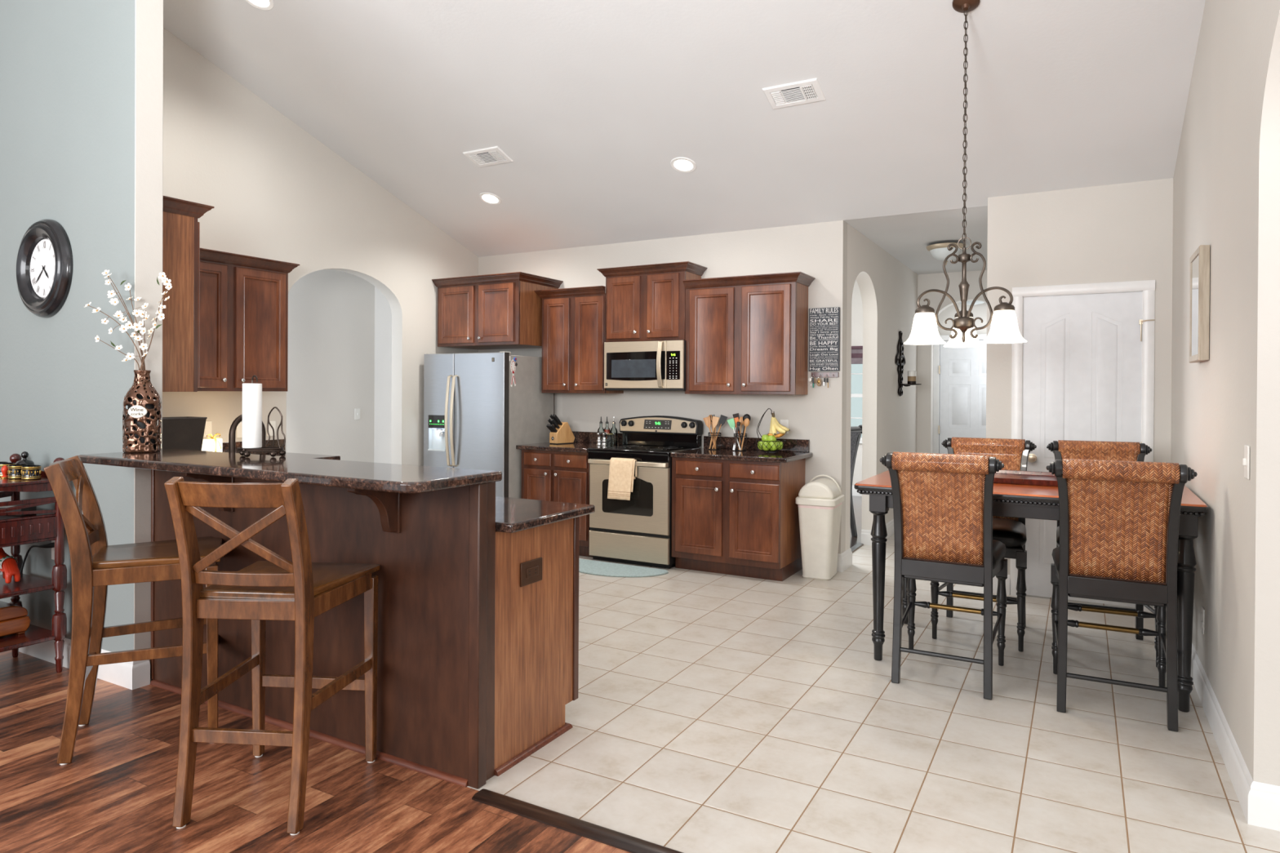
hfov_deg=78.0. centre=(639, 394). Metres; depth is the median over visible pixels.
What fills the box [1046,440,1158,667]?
dining chair
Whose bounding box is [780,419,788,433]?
outlet
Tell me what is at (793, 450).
countertop
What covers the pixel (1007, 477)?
serving tray
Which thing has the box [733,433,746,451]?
utensil holder
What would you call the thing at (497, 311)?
upper cabinet
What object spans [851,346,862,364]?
roman shade
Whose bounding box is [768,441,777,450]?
apple
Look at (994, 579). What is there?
baseboard
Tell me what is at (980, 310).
wall
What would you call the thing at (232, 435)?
faucet
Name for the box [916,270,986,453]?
wall
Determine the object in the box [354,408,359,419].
light switch
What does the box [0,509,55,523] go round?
shelf
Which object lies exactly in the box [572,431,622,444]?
backsplash
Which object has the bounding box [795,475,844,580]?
trash can
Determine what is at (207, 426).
socket
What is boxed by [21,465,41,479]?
cup
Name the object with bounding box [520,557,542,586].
outlet plate
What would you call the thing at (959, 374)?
door
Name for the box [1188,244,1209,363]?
framed picture
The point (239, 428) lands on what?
outlet
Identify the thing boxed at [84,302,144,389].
branch
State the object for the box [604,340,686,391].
microwave
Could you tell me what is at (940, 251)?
flush light
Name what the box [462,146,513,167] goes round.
ceiling vent
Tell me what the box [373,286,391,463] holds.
wall
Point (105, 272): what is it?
branch
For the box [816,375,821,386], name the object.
bunch
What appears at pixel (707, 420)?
spatula
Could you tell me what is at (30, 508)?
box
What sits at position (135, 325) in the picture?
branch
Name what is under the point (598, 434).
pepper mill
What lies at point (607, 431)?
oil bottle
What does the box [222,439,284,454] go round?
backsplash
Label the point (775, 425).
banana bunch
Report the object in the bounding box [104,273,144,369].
branch
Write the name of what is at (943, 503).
dining chair
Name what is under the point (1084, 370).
door
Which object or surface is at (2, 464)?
cup
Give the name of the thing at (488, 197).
recessed light
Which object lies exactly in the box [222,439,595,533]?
countertop
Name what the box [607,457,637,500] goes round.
dish towel
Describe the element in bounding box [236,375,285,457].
paper towel holder
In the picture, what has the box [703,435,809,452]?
backsplash
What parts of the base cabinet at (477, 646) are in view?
edge trim, shoe moulding, corner post, panel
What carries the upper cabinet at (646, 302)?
attached to the wall at (819, 251)
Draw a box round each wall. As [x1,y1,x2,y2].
[0,0,163,689]
[162,27,478,466]
[286,269,374,462]
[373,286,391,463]
[478,220,847,554]
[845,223,918,550]
[851,280,862,485]
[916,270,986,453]
[932,302,986,453]
[986,177,1173,574]
[1170,0,1279,786]
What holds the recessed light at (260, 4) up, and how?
in the ceiling
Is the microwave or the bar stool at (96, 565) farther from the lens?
the microwave
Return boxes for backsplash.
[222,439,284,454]
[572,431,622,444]
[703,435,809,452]
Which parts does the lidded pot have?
pot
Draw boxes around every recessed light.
[245,0,274,9]
[479,192,501,204]
[670,156,696,172]
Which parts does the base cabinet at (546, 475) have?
door, drawer, door, drawer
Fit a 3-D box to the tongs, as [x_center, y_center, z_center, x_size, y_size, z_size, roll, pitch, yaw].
[0.779,0.333,6.392,0.058,0.232,0.024,0,0,13]
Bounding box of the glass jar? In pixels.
[606,433,613,445]
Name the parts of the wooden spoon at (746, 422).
handle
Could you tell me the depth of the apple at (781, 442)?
6.18 m
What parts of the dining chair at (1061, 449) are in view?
leg, leg, leg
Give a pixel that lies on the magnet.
(513, 366)
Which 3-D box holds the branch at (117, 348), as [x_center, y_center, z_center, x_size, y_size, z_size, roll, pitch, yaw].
[-2.389,-0.083,3.607,0.206,0.378,0.034,0,0,-5]
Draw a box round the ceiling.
[163,0,1205,274]
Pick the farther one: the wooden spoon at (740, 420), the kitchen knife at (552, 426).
the kitchen knife at (552, 426)
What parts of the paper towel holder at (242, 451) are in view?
rod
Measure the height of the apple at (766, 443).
0.076 m
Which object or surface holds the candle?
on the wall sconce at (900, 363)
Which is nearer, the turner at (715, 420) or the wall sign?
the wall sign
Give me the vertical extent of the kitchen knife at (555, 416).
0.098 m
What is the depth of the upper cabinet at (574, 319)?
7.00 m
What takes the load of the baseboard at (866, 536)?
attached to the wall at (888, 288)
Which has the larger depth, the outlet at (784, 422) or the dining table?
the outlet at (784, 422)
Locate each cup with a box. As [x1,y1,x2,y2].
[0,462,15,477]
[7,464,27,479]
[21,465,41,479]
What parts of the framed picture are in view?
glass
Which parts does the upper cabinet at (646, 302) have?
door, crown moulding, door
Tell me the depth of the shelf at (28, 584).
3.84 m
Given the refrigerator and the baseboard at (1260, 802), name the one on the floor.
the refrigerator
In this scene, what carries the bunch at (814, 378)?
hanging from the key rack
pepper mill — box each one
[595,431,601,445]
[601,431,607,445]
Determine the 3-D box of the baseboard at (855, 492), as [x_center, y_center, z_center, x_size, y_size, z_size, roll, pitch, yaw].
[1.955,1.289,11.203,3.975,0.138,0.016,0,0,29]
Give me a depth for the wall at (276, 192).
6.05 m
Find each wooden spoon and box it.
[708,414,714,440]
[714,426,715,448]
[738,416,743,449]
[740,417,749,450]
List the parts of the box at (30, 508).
lid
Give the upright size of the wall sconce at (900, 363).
0.668 m
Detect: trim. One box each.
[471,788,683,852]
[850,542,862,551]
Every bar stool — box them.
[44,455,222,764]
[164,476,379,835]
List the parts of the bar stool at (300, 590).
leg, rail, rail, leg, seat, leg, leg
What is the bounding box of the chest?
[0,600,31,636]
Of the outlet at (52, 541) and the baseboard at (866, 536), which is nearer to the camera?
the outlet at (52, 541)
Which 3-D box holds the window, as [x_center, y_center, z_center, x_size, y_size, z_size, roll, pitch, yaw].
[3.034,0.002,10.630,1.080,1.310,0.100,0,0,29]
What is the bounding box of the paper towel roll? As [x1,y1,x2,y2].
[242,383,262,448]
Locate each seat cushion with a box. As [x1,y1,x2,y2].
[992,518,1026,547]
[992,539,1006,569]
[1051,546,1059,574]
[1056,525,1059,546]
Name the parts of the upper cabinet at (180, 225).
crown moulding, door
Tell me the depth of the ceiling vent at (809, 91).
4.83 m
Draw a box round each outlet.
[51,540,54,559]
[203,421,212,437]
[236,422,242,438]
[266,421,275,436]
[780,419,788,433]
[1200,606,1204,634]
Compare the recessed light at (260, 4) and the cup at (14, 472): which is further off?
the recessed light at (260, 4)
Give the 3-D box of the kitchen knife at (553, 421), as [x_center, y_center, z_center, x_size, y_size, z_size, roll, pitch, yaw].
[-0.755,0.260,7.076,0.017,0.091,0.091,1,0,43]
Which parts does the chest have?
lid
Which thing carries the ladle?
in the utensil holder at (745, 434)
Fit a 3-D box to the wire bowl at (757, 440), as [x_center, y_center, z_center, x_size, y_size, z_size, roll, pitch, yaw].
[1.032,0.407,6.244,0.236,0.099,0.236,0,0,29]
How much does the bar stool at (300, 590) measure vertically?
1.122 m
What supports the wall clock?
attached to the wall at (82, 81)
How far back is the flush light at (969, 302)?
9.06 m
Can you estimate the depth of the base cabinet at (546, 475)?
6.71 m
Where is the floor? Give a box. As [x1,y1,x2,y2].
[0,495,1279,852]
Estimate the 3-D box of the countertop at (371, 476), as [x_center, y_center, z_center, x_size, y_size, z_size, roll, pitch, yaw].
[-1.489,0.287,3.157,2.031,0.036,0.444,0,0,29]
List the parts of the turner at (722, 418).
handle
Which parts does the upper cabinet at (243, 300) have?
door, crown moulding, door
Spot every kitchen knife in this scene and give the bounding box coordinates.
[550,424,557,432]
[551,418,559,428]
[553,414,562,425]
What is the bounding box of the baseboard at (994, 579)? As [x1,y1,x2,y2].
[992,574,1009,595]
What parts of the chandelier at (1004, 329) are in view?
lamp shade, light arm, lamp shade, chain, light arm, lamp shade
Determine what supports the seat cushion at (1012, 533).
on the dining chair at (1014, 454)
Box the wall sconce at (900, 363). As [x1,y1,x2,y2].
[895,330,921,395]
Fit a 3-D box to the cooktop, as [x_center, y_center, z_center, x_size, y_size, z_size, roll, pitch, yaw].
[0.042,0.457,6.615,0.756,0.030,0.609,0,0,29]
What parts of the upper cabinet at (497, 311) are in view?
door, door, crown moulding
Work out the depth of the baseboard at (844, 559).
6.22 m
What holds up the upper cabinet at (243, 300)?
attached to the wall at (276, 192)
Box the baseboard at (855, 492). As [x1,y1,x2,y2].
[852,485,862,496]
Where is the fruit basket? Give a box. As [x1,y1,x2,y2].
[755,408,786,453]
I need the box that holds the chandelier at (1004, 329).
[903,0,1026,347]
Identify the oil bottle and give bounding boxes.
[597,416,604,432]
[603,416,610,444]
[610,416,617,444]
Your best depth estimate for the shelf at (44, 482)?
3.78 m
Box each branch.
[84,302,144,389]
[94,335,140,395]
[102,269,146,389]
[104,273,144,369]
[124,282,147,370]
[125,310,162,369]
[138,271,172,395]
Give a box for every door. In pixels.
[933,333,986,453]
[1009,280,1155,612]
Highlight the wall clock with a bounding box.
[16,218,72,317]
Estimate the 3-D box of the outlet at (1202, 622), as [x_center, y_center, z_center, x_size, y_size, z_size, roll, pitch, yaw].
[2.590,1.038,3.639,0.008,0.114,0.070,0,0,29]
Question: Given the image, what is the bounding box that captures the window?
[850,373,862,444]
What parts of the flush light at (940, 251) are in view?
lamp shade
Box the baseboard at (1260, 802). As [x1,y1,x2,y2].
[1191,643,1279,831]
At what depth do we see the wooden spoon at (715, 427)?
6.51 m
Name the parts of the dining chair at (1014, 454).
leg, leg, seat frame, leg, leg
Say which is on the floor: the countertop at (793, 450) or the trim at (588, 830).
the trim at (588, 830)
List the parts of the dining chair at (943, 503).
leg, leg, rail, seat frame, leg, leg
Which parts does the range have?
control knob, oven handle, storage drawer, oven door, control knob, display panel, control knob, control knob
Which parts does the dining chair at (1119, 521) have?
leg, leg, seat frame, rail, leg, leg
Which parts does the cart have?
post, moulding, fluted panel, rail, post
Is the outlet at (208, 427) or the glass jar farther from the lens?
the glass jar
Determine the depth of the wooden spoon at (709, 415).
6.56 m
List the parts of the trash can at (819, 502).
swing lid, bail handle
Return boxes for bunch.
[767,433,785,438]
[768,413,790,435]
[808,375,815,387]
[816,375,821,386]
[823,375,828,387]
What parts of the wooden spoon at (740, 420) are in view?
handle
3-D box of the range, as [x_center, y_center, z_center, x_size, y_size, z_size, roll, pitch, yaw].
[0.037,0.776,6.608,0.770,1.188,0.668,0,0,29]
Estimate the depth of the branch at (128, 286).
3.65 m
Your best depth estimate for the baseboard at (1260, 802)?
2.78 m
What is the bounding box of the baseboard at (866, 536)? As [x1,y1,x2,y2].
[861,519,893,545]
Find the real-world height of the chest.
0.150 m
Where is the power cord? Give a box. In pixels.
[19,542,54,576]
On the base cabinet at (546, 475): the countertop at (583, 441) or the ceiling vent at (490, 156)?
the countertop at (583, 441)
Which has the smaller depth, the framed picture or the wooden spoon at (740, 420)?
the framed picture
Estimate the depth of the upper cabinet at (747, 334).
6.20 m
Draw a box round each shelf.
[0,476,48,487]
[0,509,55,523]
[0,573,54,599]
[0,624,54,653]
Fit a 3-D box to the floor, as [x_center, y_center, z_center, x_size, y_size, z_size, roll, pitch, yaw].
[-0.995,1.403,4.670,11.200,0.062,14.700,0,0,29]
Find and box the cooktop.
[587,444,701,455]
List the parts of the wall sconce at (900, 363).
candle plate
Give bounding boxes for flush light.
[926,242,963,265]
[959,300,983,305]
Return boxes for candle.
[907,370,915,381]
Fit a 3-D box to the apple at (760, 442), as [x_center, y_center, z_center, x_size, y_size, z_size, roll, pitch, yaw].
[0.966,0.396,6.247,0.073,0.076,0.073,0,0,8]
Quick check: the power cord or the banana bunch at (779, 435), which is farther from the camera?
the banana bunch at (779, 435)
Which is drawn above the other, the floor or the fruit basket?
the fruit basket
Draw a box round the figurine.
[0,465,8,478]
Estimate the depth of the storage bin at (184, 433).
4.79 m
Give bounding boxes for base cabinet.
[150,469,579,789]
[521,449,592,557]
[671,457,805,581]
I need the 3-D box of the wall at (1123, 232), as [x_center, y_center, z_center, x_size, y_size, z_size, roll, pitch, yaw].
[2.939,-0.011,5.351,1.085,2.805,0.120,0,0,29]
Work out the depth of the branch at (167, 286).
3.62 m
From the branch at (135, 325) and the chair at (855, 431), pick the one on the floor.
the chair at (855, 431)
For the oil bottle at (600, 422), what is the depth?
7.00 m
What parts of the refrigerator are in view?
dispenser panel, freezer door, handle, handle, fridge door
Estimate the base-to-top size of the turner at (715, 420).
0.270 m
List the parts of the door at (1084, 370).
knob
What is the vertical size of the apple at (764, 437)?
0.076 m
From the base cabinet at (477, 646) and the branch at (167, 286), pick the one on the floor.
the base cabinet at (477, 646)
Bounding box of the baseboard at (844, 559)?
[836,548,852,572]
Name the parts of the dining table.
leg, leg, rope moulding, leg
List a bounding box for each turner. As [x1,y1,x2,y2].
[710,416,719,448]
[712,414,727,448]
[733,413,743,450]
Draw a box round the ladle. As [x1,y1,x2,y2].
[740,413,751,448]
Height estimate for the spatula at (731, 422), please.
0.260 m
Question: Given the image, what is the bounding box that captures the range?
[587,415,702,568]
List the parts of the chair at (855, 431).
rail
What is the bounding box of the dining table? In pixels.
[853,470,1208,712]
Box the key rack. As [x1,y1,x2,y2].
[811,372,839,377]
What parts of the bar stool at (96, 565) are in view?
rail, leg, leg, rail, seat, leg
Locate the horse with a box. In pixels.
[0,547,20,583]
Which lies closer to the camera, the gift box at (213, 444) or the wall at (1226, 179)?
the wall at (1226, 179)
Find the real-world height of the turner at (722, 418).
0.285 m
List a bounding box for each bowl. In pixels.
[738,416,743,424]
[742,413,751,421]
[743,417,749,426]
[755,439,786,453]
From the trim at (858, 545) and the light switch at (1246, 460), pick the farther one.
the trim at (858, 545)
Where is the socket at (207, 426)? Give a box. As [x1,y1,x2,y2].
[204,424,209,434]
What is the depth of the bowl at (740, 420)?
6.43 m
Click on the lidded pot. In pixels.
(24, 455)
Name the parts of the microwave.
handle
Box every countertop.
[79,448,502,493]
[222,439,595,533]
[515,431,622,453]
[670,435,812,462]
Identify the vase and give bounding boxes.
[122,369,161,453]
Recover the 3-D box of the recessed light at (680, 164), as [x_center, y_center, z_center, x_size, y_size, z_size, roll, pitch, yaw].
[0.318,-1.679,5.776,0.191,0.067,0.183,0,0,35]
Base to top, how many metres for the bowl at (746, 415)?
0.073 m
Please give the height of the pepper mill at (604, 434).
0.127 m
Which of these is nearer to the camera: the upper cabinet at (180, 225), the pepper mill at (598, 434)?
the upper cabinet at (180, 225)
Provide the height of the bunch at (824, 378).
0.095 m
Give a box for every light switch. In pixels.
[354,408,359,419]
[1242,444,1249,479]
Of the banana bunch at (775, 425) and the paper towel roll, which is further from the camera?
the banana bunch at (775, 425)
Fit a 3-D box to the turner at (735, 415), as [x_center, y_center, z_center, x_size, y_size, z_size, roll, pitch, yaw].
[0.806,0.299,6.441,0.112,0.299,0.030,1,0,44]
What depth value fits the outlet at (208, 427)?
5.49 m
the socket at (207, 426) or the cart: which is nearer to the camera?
the cart
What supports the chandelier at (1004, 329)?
hanging from the ceiling
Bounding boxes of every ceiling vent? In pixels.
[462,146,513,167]
[762,78,826,109]
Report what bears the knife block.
on the countertop at (583, 441)
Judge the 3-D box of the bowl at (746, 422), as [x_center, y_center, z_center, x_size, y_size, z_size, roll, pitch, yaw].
[0.858,0.223,6.363,0.049,0.069,0.015,0,0,13]
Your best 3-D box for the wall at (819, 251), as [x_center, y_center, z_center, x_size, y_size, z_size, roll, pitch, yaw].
[-0.052,-0.033,7.148,3.801,2.800,0.130,0,0,29]
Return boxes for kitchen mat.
[578,558,668,577]
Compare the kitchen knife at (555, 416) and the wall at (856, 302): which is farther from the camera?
the wall at (856, 302)
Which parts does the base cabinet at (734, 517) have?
door, drawer, door, drawer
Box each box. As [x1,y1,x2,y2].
[0,503,36,515]
[201,433,222,452]
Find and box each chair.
[849,425,862,537]
[880,451,1007,700]
[929,436,1036,651]
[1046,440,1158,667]
[1046,458,1197,732]
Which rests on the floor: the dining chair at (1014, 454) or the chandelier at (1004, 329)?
the dining chair at (1014, 454)
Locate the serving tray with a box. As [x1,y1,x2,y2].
[993,469,1057,486]
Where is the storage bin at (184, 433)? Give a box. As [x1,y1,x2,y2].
[162,416,207,450]
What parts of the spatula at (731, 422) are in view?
handle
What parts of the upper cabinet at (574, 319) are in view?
door, crown moulding, door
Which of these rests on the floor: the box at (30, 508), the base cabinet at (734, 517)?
the base cabinet at (734, 517)
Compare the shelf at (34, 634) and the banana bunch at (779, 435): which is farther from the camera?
the banana bunch at (779, 435)
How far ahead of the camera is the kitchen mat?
6.12 m
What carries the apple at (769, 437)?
in the fruit basket
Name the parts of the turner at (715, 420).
handle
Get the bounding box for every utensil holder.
[708,431,720,449]
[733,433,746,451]
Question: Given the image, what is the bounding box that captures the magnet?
[510,359,515,386]
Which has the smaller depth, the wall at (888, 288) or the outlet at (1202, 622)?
the outlet at (1202, 622)
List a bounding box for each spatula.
[702,416,714,443]
[727,417,740,450]
[733,417,739,435]
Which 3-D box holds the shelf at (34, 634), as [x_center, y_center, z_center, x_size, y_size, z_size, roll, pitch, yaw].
[-3.200,1.188,3.751,0.469,0.022,0.609,0,0,29]
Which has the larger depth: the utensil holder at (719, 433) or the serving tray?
the utensil holder at (719, 433)
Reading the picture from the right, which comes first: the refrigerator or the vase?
the refrigerator
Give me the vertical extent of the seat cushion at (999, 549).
0.105 m
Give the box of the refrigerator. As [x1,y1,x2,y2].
[423,351,553,498]
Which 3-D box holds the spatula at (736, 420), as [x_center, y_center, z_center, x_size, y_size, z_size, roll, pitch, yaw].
[0.800,0.315,6.440,0.104,0.267,0.022,0,0,33]
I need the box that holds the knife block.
[549,422,574,444]
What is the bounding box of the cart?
[0,453,66,672]
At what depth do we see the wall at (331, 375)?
7.82 m
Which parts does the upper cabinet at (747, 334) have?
door, crown moulding, door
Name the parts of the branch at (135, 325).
stem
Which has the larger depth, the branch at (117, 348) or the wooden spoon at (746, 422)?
the wooden spoon at (746, 422)
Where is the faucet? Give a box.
[228,414,266,453]
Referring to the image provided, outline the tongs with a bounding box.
[733,422,740,450]
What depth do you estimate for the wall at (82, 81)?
3.89 m
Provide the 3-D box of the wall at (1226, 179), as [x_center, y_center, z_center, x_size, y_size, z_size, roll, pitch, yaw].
[1.100,-0.899,0.760,0.170,4.607,9.926,0,0,29]
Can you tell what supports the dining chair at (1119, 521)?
on the floor
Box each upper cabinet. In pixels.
[162,195,214,391]
[197,248,299,391]
[431,271,563,349]
[534,285,623,393]
[596,261,706,342]
[682,271,815,394]
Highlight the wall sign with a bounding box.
[808,306,839,371]
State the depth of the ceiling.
5.09 m
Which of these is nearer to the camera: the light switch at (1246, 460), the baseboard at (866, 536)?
the light switch at (1246, 460)
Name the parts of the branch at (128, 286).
stem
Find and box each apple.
[757,441,763,449]
[761,433,768,440]
[761,441,769,450]
[767,435,776,442]
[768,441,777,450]
[776,441,782,449]
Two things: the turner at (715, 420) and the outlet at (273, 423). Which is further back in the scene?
the turner at (715, 420)
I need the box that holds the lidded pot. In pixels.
[15,451,35,465]
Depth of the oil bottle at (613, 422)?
7.03 m

